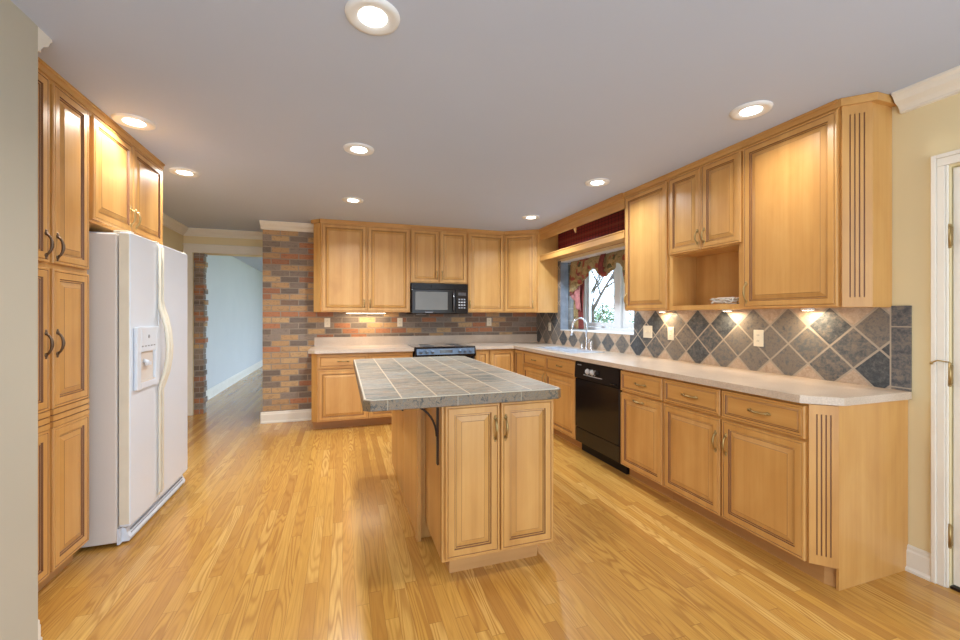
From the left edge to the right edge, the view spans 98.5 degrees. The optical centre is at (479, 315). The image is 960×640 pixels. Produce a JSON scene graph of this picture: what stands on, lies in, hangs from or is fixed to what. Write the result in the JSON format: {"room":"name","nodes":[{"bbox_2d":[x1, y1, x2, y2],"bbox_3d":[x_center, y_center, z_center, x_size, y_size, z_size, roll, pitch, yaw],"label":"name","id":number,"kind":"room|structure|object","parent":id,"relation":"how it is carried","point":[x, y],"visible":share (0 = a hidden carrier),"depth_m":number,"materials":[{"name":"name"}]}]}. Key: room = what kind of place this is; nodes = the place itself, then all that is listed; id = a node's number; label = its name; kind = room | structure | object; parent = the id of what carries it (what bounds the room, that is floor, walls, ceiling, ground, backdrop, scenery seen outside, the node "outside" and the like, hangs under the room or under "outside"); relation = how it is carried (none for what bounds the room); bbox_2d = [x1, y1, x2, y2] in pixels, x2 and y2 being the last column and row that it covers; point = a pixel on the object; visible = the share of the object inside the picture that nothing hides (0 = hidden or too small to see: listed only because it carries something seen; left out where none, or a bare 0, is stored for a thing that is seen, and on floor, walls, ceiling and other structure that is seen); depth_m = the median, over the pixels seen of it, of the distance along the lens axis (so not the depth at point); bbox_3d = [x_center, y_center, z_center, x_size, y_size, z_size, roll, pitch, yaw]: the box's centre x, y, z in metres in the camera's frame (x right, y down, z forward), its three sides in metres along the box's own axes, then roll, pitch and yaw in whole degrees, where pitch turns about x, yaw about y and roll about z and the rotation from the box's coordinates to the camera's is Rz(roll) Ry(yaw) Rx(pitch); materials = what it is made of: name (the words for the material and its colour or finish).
{"room":"kitchen","nodes":[
{"label":"kitchen","id":0,"kind":"room"},
{"bbox_2d":[0,0,37,639],"bbox_3d":[-1.688,0.079,-0.088,0.980,2.440,3.296,0,0,-18],"label":"wall","id":1,"kind":"structure","parent":0,"point":[18,32],"depth_m":1.53,"materials":[{"name":"beige paint"}]},
{"bbox_2d":[38,619,41,639],"bbox_3d":[-2.140,1.249,1.512,0.830,0.100,0.026,0,0,-18],"label":"baseboard","id":2,"kind":"structure","parent":1,"relation":"attached to","point":[39,625],"depth_m":1.64,"materials":[{"name":"white paint"}]},
{"bbox_2d":[38,27,51,51],"bbox_3d":[-2.150,-1.094,1.540,0.830,0.095,0.085,0,0,-18],"label":"trim","id":3,"kind":"structure","parent":1,"relation":"attached to","point":[44,40],"depth_m":1.66,"materials":[{"name":"white paint"}]},
{"bbox_2d":[163,226,182,251],"bbox_3d":[-3.553,0.079,4.210,0.150,2.440,2.430,0,0,-18],"label":"wall","id":4,"kind":"structure","parent":0,"point":[172,239],"depth_m":5.04,"materials":[{"name":"beige paint"}]},
{"bbox_2d":[163,213,188,235],"bbox_3d":[-3.441,-1.094,4.247,0.085,0.095,2.430,0,0,-18],"label":"trim","id":5,"kind":"structure","parent":4,"relation":"attached to","point":[168,222],"depth_m":4.97,"materials":[{"name":"white paint"}]},
{"bbox_2d":[194,253,207,413],"bbox_3d":[-3.784,0.089,5.522,0.238,2.420,0.137,0,0,-18],"label":"brick wall","id":6,"kind":"structure","parent":0,"point":[200,288],"depth_m":5.48,"materials":[{"name":"brown brick"}]},
{"bbox_2d":[182,243,262,415],"bbox_3d":[-3.364,0.176,5.537,1.055,2.245,0.030,0,0,-18],"label":"door frame","id":7,"kind":"structure","parent":6,"relation":"attached to","point":[189,249],"depth_m":5.40,"materials":[{"name":"white paint"}]},
{"bbox_2d":[183,236,262,414],"bbox_3d":[-3.469,0.079,5.623,1.200,2.440,0.200,0,0,-18],"label":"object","id":8,"kind":"structure","parent":6,"relation":"in","point":[186,239],"depth_m":5.51,"materials":[{"name":"beige paint"}]},
{"bbox_2d":[184,228,262,239],"bbox_3d":[-3.353,-1.094,5.512,1.050,0.095,0.085,0,0,-18],"label":"crown molding","id":9,"kind":"structure","parent":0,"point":[201,232],"depth_m":5.49,"materials":[{"name":"white paint"}]},
{"bbox_2d":[205,255,262,389],"bbox_3d":[-3.796,0.079,8.702,2.520,2.440,6.190,0,0,-18],"label":"wall","id":10,"kind":"structure","parent":0,"point":[234,330],"depth_m":7.84,"materials":[{"name":"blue paint"}]},
{"bbox_2d":[206,360,262,399],"bbox_3d":[-4.869,1.224,8.357,0.026,0.150,5.870,0,0,-18],"label":"baseboard","id":11,"kind":"structure","parent":10,"relation":"attached to","point":[225,384],"depth_m":7.78,"materials":[{"name":"white paint"}]},
{"bbox_2d":[263,230,536,411],"bbox_3d":[-0.917,0.079,5.665,3.670,2.440,0.170,0,0,-18],"label":"wall","id":12,"kind":"structure","parent":0,"point":[291,324],"depth_m":5.14,"materials":[{"name":"brick"}]},
{"bbox_2d":[260,409,310,423],"bbox_3d":[-2.364,1.231,5.081,0.595,0.135,0.026,0,0,-18],"label":"baseboard","id":13,"kind":"structure","parent":12,"relation":"attached to","point":[305,414],"depth_m":5.07,"materials":[{"name":"white paint"}]},
{"bbox_2d":[259,220,313,232],"bbox_3d":[-2.350,-1.094,5.054,0.605,0.095,0.085,0,0,-18],"label":"trim","id":14,"kind":"structure","parent":12,"relation":"attached to","point":[264,225],"depth_m":5.04,"materials":[{"name":"white paint"}]},
{"bbox_2d":[324,318,329,326],"bbox_3d":[-1.933,0.084,5.233,0.070,0.115,0.008,0,0,-18],"label":"outlet","id":15,"kind":"object","parent":12,"relation":"attached to","point":[326,320],"visible":1,"depth_m":5.23,"materials":[{"name":"beige plastic"}]},
{"bbox_2d":[311,219,410,312],"bbox_3d":[-1.480,-0.593,5.166,1.162,1.094,0.418,0,0,-18],"label":"upper cabinet","id":16,"kind":"object","parent":12,"relation":"attached to","point":[360,266],"visible":1,"depth_m":5.00,"materials":[{"name":"brown wood"}]},
{"bbox_2d":[346,312,385,313],"bbox_3d":[-1.450,-0.038,5.272,0.500,0.016,0.060,0,0,-18],"label":"light","id":17,"kind":"object","parent":16,"relation":"attached to","point":[346,312],"visible":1,"depth_m":5.25,"materials":[{"name":"white paint"}]},
{"bbox_2d":[397,318,402,326],"bbox_3d":[-1.069,0.084,5.520,0.070,0.115,0.008,0,0,-18],"label":"outlet","id":18,"kind":"object","parent":12,"relation":"attached to","point":[399,320],"visible":1,"depth_m":5.52,"materials":[{"name":"beige plastic"}]},
{"bbox_2d":[410,225,467,283],"bbox_3d":[-0.574,-0.778,5.467,0.744,0.724,0.418,0,0,-18],"label":"upper cabinet","id":19,"kind":"object","parent":12,"relation":"attached to","point":[438,255],"visible":1,"depth_m":5.29,"materials":[{"name":"brown wood"}]},
{"bbox_2d":[407,283,467,313],"bbox_3d":[-0.562,-0.216,5.435,0.735,0.391,0.470,0,0,-18],"label":"microwave","id":20,"kind":"object","parent":19,"relation":"attached to","point":[425,298],"visible":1,"depth_m":5.25,"materials":[{"name":"black glass"}]},
{"bbox_2d":[467,229,503,312],"bbox_3d":[0.027,-0.593,5.666,0.520,1.094,0.418,0,0,-18],"label":"upper cabinet","id":21,"kind":"object","parent":12,"relation":"attached to","point":[485,248],"visible":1,"depth_m":5.49,"materials":[{"name":"brown wood"}]},
{"bbox_2d":[487,318,490,325],"bbox_3d":[0.131,0.084,5.919,0.070,0.115,0.008,0,0,-18],"label":"outlet","id":22,"kind":"object","parent":12,"relation":"attached to","point":[488,319],"visible":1,"depth_m":5.92,"materials":[{"name":"beige plastic"}]},
{"bbox_2d":[504,229,557,312],"bbox_3d":[0.620,-0.593,5.736,0.683,1.094,0.659,0,0,-18],"label":"upper cabinet","id":23,"kind":"object","parent":12,"relation":"attached to","point":[530,283],"visible":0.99,"depth_m":5.51,"materials":[{"name":"brown wood"}]},
{"bbox_2d":[538,193,624,260],"bbox_3d":[1.173,-0.931,4.690,0.289,0.419,1.729,0,0,-18],"label":"shelf","id":24,"kind":"object","parent":23,"relation":"attached to","point":[616,203],"visible":1,"depth_m":4.46,"materials":[{"name":"brown wood"}]},
{"bbox_2d":[11,0,959,272],"bbox_3d":[-2.389,-1.166,5.213,7.750,0.050,13.800,0,0,-18],"label":"ceiling","id":25,"kind":"structure","parent":0,"point":[474,114],"depth_m":2.04,"materials":[{"name":"paint"}]},
{"bbox_2d":[111,113,155,130],"bbox_3d":[-2.027,-1.135,2.425,0.204,0.013,0.204,0,0,-18],"label":"recessed light","id":26,"kind":"object","parent":25,"relation":"in","point":[128,120],"visible":1,"depth_m":2.41,"materials":[{"name":"white paint"}]},
{"bbox_2d":[168,167,199,176],"bbox_3d":[-2.343,-1.135,3.279,0.204,0.013,0.204,0,0,-18],"label":"recessed light","id":27,"kind":"object","parent":25,"relation":"in","point":[183,172],"visible":1,"depth_m":3.26,"materials":[{"name":"white paint"}]},
{"bbox_2d":[342,197,363,203],"bbox_3d":[-1.248,-1.135,4.064,0.204,0.013,0.204,0,0,-18],"label":"recessed light","id":28,"kind":"object","parent":25,"relation":"in","point":[354,200],"visible":1,"depth_m":4.05,"materials":[{"name":"white paint"}]},
{"bbox_2d":[343,143,373,155],"bbox_3d":[-0.827,-1.135,2.823,0.204,0.013,0.204,0,0,-18],"label":"recessed light","id":29,"kind":"object","parent":25,"relation":"in","point":[360,149],"visible":1,"depth_m":2.81,"materials":[{"name":"white paint"}]},
{"bbox_2d":[345,0,399,35],"bbox_3d":[-0.407,-1.135,1.572,0.204,0.013,0.204,0,0,-18],"label":"recessed light","id":30,"kind":"object","parent":25,"relation":"in","point":[371,17],"visible":1,"depth_m":1.56,"materials":[{"name":"white paint"}]},
{"bbox_2d":[522,215,539,219],"bbox_3d":[0.587,-1.135,4.768,0.204,0.013,0.204,0,0,-18],"label":"recessed light","id":31,"kind":"object","parent":25,"relation":"in","point":[526,217],"visible":1,"depth_m":4.75,"materials":[{"name":"white paint"}]},
{"bbox_2d":[585,178,609,186],"bbox_3d":[1.000,-1.135,3.525,0.204,0.013,0.204,0,0,-18],"label":"recessed light","id":32,"kind":"object","parent":25,"relation":"in","point":[597,182],"visible":1,"depth_m":3.50,"materials":[{"name":"white paint"}]},
{"bbox_2d":[729,100,772,119],"bbox_3d":[1.500,-1.135,2.289,0.204,0.013,0.204,0,0,-18],"label":"recessed light","id":33,"kind":"object","parent":25,"relation":"in","point":[754,109],"visible":1,"depth_m":2.27,"materials":[{"name":"white paint"}]},
{"bbox_2d":[38,366,959,639],"bbox_3d":[-2.389,1.324,5.213,7.750,0.050,13.800,0,0,-18],"label":"floor","id":34,"kind":"structure","parent":0,"point":[294,530],"depth_m":2.11,"materials":[{"name":"brown wood"}]},
{"bbox_2d":[38,57,93,591],"bbox_3d":[-2.298,0.079,1.816,0.718,2.439,0.635,0,0,-18],"label":"pantry cabinet","id":35,"kind":"object","parent":34,"relation":"on","point":[63,111],"visible":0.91,"depth_m":1.99,"materials":[{"name":"brown wood"}]},
{"bbox_2d":[80,230,186,547],"bbox_3d":[-2.474,0.400,2.668,0.875,1.777,0.926,0,0,-18],"label":"refrigerator","id":36,"kind":"object","parent":34,"relation":"on","point":[137,397],"visible":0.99,"depth_m":2.38,"materials":[{"name":"white metal"}]},
{"bbox_2d":[311,351,412,429],"bbox_3d":[-1.436,0.861,5.070,1.141,0.876,0.628,0,0,-18],"label":"base cabinet","id":37,"kind":"object","parent":34,"relation":"on","point":[335,396],"visible":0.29,"depth_m":4.73,"materials":[{"name":"brown wood"}]},
{"bbox_2d":[308,336,413,353],"bbox_3d":[-1.450,0.345,5.068,1.182,0.154,0.624,0,0,-18],"label":"countertop","id":38,"kind":"structure","parent":37,"relation":"on","point":[322,345],"depth_m":5.21,"materials":[{"name":"laminate"}]},
{"bbox_2d":[408,343,475,358],"bbox_3d":[-0.507,0.827,5.333,0.768,0.904,0.658,0,0,-18],"label":"range","id":39,"kind":"object","parent":34,"relation":"on","point":[453,349],"visible":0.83,"depth_m":5.08,"materials":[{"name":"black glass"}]},
{"bbox_2d":[408,343,471,347],"bbox_3d":[-0.517,0.395,5.360,0.768,0.035,0.600,0,0,-18],"label":"cooktop","id":40,"kind":"object","parent":39,"relation":"in","point":[453,345],"depth_m":5.29,"materials":[{"name":"black glass"}]},
{"bbox_2d":[353,356,560,572],"bbox_3d":[-0.333,0.835,2.853,0.994,0.927,1.855,0,0,-18],"label":"kitchen island","id":41,"kind":"object","parent":34,"relation":"on","point":[472,439],"visible":1,"depth_m":2.11,"materials":[{"name":"brown wood"}]},
{"bbox_2d":[474,349,488,363],"bbox_3d":[-0.064,0.861,5.541,0.195,0.876,0.598,0,0,-18],"label":"base cabinet","id":42,"kind":"object","parent":34,"relation":"on","point":[482,355],"visible":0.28,"depth_m":5.26,"materials":[{"name":"brown wood"}]},
{"bbox_2d":[489,349,524,374],"bbox_3d":[0.529,0.861,5.598,0.963,0.876,0.863,0,0,-18],"label":"base cabinet","id":43,"kind":"object","parent":34,"relation":"on","point":[511,360],"visible":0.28,"depth_m":5.34,"materials":[{"name":"brown wood"}]},
{"bbox_2d":[523,351,581,448],"bbox_3d":[1.006,0.861,4.662,0.649,0.876,1.209,0,0,-18],"label":"base cabinet","id":44,"kind":"object","parent":34,"relation":"on","point":[559,372],"visible":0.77,"depth_m":4.28,"materials":[{"name":"brown wood"}]},
{"bbox_2d":[575,361,629,473],"bbox_3d":[1.302,0.862,3.761,0.635,0.863,0.666,0,0,-18],"label":"dishwasher","id":45,"kind":"object","parent":34,"relation":"on","point":[598,387],"visible":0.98,"depth_m":3.61,"materials":[{"name":"black plastic"}]},
{"bbox_2d":[621,369,672,498],"bbox_3d":[1.486,0.861,3.214,0.649,0.876,0.466,0,0,-18],"label":"base cabinet","id":46,"kind":"object","parent":34,"relation":"on","point":[642,394],"visible":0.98,"depth_m":3.09,"materials":[{"name":"brown wood"}]},
{"bbox_2d":[664,377,731,531],"bbox_3d":[1.634,0.861,2.771,0.649,0.876,0.467,0,0,-18],"label":"base cabinet","id":47,"kind":"object","parent":34,"relation":"on","point":[693,417],"visible":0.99,"depth_m":2.65,"materials":[{"name":"brown wood"}]},
{"bbox_2d":[721,389,907,590],"bbox_3d":[1.796,0.861,2.281,0.649,0.876,0.563,0,0,-18],"label":"base cabinet","id":48,"kind":"object","parent":34,"relation":"on","point":[820,489],"visible":0.99,"depth_m":2.06,"materials":[{"name":"brown wood"}]},
{"bbox_2d":[407,334,911,405],"bbox_3d":[0.602,0.345,3.824,1.927,0.154,4.279,0,0,-18],"label":"countertop","id":49,"kind":"structure","parent":48,"relation":"on","point":[778,386],"depth_m":2.72,"materials":[{"name":"laminate"}]},
{"bbox_2d":[533,346,604,353],"bbox_3d":[0.980,0.470,4.688,0.405,0.185,0.880,0,0,-18],"label":"sink","id":50,"kind":"object","parent":49,"relation":"in","point":[563,349],"visible":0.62,"depth_m":4.68,"materials":[{"name":"white ceramic"}]},
{"bbox_2d":[570,317,589,349],"bbox_3d":[1.143,0.199,4.694,0.237,0.370,0.108,0,0,-18],"label":"faucet","id":51,"kind":"object","parent":49,"relation":"on","point":[575,319],"visible":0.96,"depth_m":4.73,"materials":[{"name":"silver metal"}]},
{"bbox_2d":[588,339,592,349],"bbox_3d":[1.241,0.323,4.648,0.069,0.121,0.044,0,0,-18],"label":"soap dispenser","id":52,"kind":"object","parent":49,"relation":"on","point":[590,340],"visible":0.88,"depth_m":4.64,"materials":[{"name":"silver metal"}]},
{"bbox_2d":[950,585,959,592],"bbox_3d":[2.409,1.293,1.595,0.082,0.012,0.820,0,0,-18],"label":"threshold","id":53,"kind":"structure","parent":34,"relation":"on","point":[953,587],"depth_m":1.96,"materials":[{"name":"metal"}]},
{"bbox_2d":[558,93,959,587],"bbox_3d":[2.095,0.079,3.082,0.420,2.440,6.930,0,0,-18],"label":"wall","id":54,"kind":"structure","parent":0,"point":[919,134],"depth_m":2.08,"materials":[{"name":"beige paint"}]},
{"bbox_2d":[560,262,567,329],"bbox_3d":[1.119,-0.264,5.496,0.112,0.890,0.018,0,0,-18],"label":"trim","id":55,"kind":"structure","parent":54,"relation":"attached to","point":[563,266],"depth_m":5.48,"materials":[{"name":"blue wood"}]},
{"bbox_2d":[568,263,575,329],"bbox_3d":[1.237,-0.264,5.535,0.324,0.890,0.011,0,0,-18],"label":"trim","id":56,"kind":"structure","parent":54,"relation":"attached to","point":[570,300],"depth_m":5.51,"materials":[{"name":"wood"}]},
{"bbox_2d":[558,209,624,259],"bbox_3d":[1.322,-0.929,4.733,0.008,0.345,1.710,0,0,-18],"label":"covering","id":57,"kind":"object","parent":54,"relation":"attached to","point":[615,222],"visible":0.43,"depth_m":4.76,"materials":[{"name":"red fabric"}]},
{"bbox_2d":[561,246,624,262],"bbox_3d":[1.461,-0.716,4.847,0.332,0.012,1.456,0,0,-18],"label":"trim","id":58,"kind":"structure","parent":54,"relation":"attached to","point":[621,247],"depth_m":4.77,"materials":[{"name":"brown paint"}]},
{"bbox_2d":[568,249,624,328],"bbox_3d":[1.391,-0.273,4.817,0.141,0.873,1.435,0,0,-15],"label":"curtain","id":59,"kind":"object","parent":54,"relation":"hanging from","point":[603,264],"visible":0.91,"depth_m":5.10,"materials":[{"name":"multicoloured fabric"}]},
{"bbox_2d":[563,329,633,334],"bbox_3d":[1.456,0.185,4.846,0.342,0.009,1.456,0,0,-18],"label":"window sill","id":60,"kind":"structure","parent":54,"relation":"attached to","point":[579,330],"depth_m":4.82,"materials":[{"name":"white paint"}]},
{"bbox_2d":[583,263,633,331],"bbox_3d":[1.647,-0.266,4.909,0.120,0.910,1.460,0,0,-18],"label":"window","id":61,"kind":"structure","parent":54,"relation":"in","point":[620,323],"depth_m":4.91,"materials":[{"name":"white paint"}]},
{"bbox_2d":[623,174,685,310],"bbox_3d":[1.536,-0.593,3.617,0.301,1.094,0.535,0,0,-18],"label":"upper cabinet","id":62,"kind":"object","parent":54,"relation":"attached to","point":[647,204],"visible":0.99,"depth_m":3.54,"materials":[{"name":"brown wood"}]},
{"bbox_2d":[666,142,747,309],"bbox_3d":[1.723,-0.593,3.053,0.301,1.094,0.651,0,0,-18],"label":"upper cabinet","id":63,"kind":"object","parent":54,"relation":"attached to","point":[706,193],"visible":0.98,"depth_m":3.06,"materials":[{"name":"brown wood"}]},
{"bbox_2d":[711,297,738,303],"bbox_3d":[1.752,-0.108,2.931,0.114,0.047,0.218,0,0,-18],"label":"book","id":64,"kind":"object","parent":63,"relation":"in","point":[724,299],"visible":0.94,"depth_m":2.92,"materials":[{"name":"white paper"}]},
{"bbox_2d":[537,261,911,391],"bbox_3d":[1.520,-0.173,4.132,0.010,1.116,4.275,0,0,-18],"label":"tile backsplash","id":65,"kind":"structure","parent":54,"relation":"attached to","point":[872,347],"depth_m":2.71,"materials":[{"name":"tile"}]},
{"bbox_2d":[643,326,651,337],"bbox_3d":[1.582,0.149,3.908,0.014,0.115,0.118,0,0,-18],"label":"light switch","id":66,"kind":"object","parent":65,"relation":"attached to","point":[647,330],"visible":1,"depth_m":3.91,"materials":[{"name":"beige plastic"}]},
{"bbox_2d":[668,327,673,339],"bbox_3d":[1.676,0.154,3.633,0.008,0.115,0.070,0,0,-18],"label":"outlet","id":67,"kind":"object","parent":65,"relation":"attached to","point":[670,329],"visible":1,"depth_m":3.63,"materials":[{"name":"beige plastic"}]},
{"bbox_2d":[754,330,763,346],"bbox_3d":[1.930,0.154,2.868,0.008,0.115,0.070,0,0,-18],"label":"outlet","id":68,"kind":"object","parent":65,"relation":"attached to","point":[758,334],"visible":1,"depth_m":2.86,"materials":[{"name":"beige plastic"}]},
{"bbox_2d":[756,333,759,342],"bbox_3d":[1.928,0.154,2.867,0.003,0.068,0.030,0,0,-18],"label":"socket","id":69,"kind":"object","parent":68,"relation":"attached to","point":[757,334],"depth_m":2.87,"materials":[{"name":"beige plastic"}]},
{"bbox_2d":[740,92,896,308],"bbox_3d":[1.932,-0.593,2.424,0.301,1.094,0.672,0,0,-18],"label":"upper cabinet","id":70,"kind":"object","parent":54,"relation":"attached to","point":[817,183],"visible":1,"depth_m":2.26,"materials":[{"name":"brown wood"}]},
{"bbox_2d":[801,308,814,310],"bbox_3d":[1.982,-0.039,2.502,0.068,0.015,0.068,0,0,-18],"label":"light","id":71,"kind":"object","parent":70,"relation":"attached to","point":[802,309],"visible":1,"depth_m":2.48,"materials":[{"name":"white paint"}]},
{"bbox_2d":[905,544,930,581],"bbox_3d":[2.196,1.234,2.073,0.026,0.130,0.100,0,0,-18],"label":"baseboard","id":72,"kind":"structure","parent":54,"relation":"attached to","point":[918,561],"depth_m":2.07,"materials":[{"name":"white paint"}]},
{"bbox_2d":[891,65,959,113],"bbox_3d":[2.547,-1.094,0.922,0.085,0.095,2.545,0,0,-18],"label":"trim","id":73,"kind":"structure","parent":54,"relation":"attached to","point":[946,84],"depth_m":2.01,"materials":[{"name":"white paint"}]},
{"bbox_2d":[929,167,959,586],"bbox_3d":[2.369,0.287,1.615,0.090,1.984,0.874,0,0,-18],"label":"door","id":74,"kind":"structure","parent":54,"relation":"in","point":[953,231],"depth_m":1.96,"materials":[{"name":"white paint"}]},
{"bbox_2d":[931,149,959,587],"bbox_3d":[2.364,0.260,1.569,0.024,2.078,0.959,0,0,-18],"label":"trim","id":75,"kind":"structure","parent":54,"relation":"attached to","point":[940,163],"depth_m":1.99,"materials":[{"name":"white paint"}]},
{"label":"outside","id":76,"kind":"structure","parent":0,"visible":0},
{"bbox_3d":[13.108,1.724,13.836,26.400,0.050,34.000,0,0,-18],"label":"ground","id":77,"kind":"structure","parent":76,"visible":0},
{"bbox_2d":[591,270,613,321],"bbox_3d":[2.934,-0.230,10.801,3.395,3.885,1.982,0,0,-26],"label":"tree","id":78,"kind":"object","parent":77,"relation":"on","point":[593,318],"visible":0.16,"depth_m":10.83,"materials":[{"name":"grey plant"}]},
{"bbox_2d":[603,273,613,297],"bbox_3d":[7.130,-0.945,19.204,3.652,5.298,3.424,0,0,-11],"label":"tree","id":79,"kind":"object","parent":77,"relation":"on","point":[610,273],"visible":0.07,"depth_m":19.13,"materials":[{"name":"grey plant"}]},
{"bbox_2d":[594,302,633,327],"bbox_3d":[4.759,0.567,15.260,2.025,2.266,2.017,0,0,-18],"label":"shrub","id":80,"kind":"object","parent":77,"relation":"on","point":[610,314],"visible":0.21,"depth_m":15.12,"materials":[{"name":"green plant"}]},
{"bbox_3d":[-2.886,0.079,2.203,0.150,2.440,1.800,0,0,-18],"label":"wall","id":81,"kind":"structure","parent":0,"visible":0},
{"bbox_2d":[89,105,164,244],"bbox_3d":[-2.546,-0.826,2.562,0.718,0.629,0.935,0,0,-18],"label":"upper cabinet","id":82,"kind":"object","parent":81,"relation":"attached to","point":[126,179],"visible":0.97,"depth_m":2.52,"materials":[{"name":"brown wood"}]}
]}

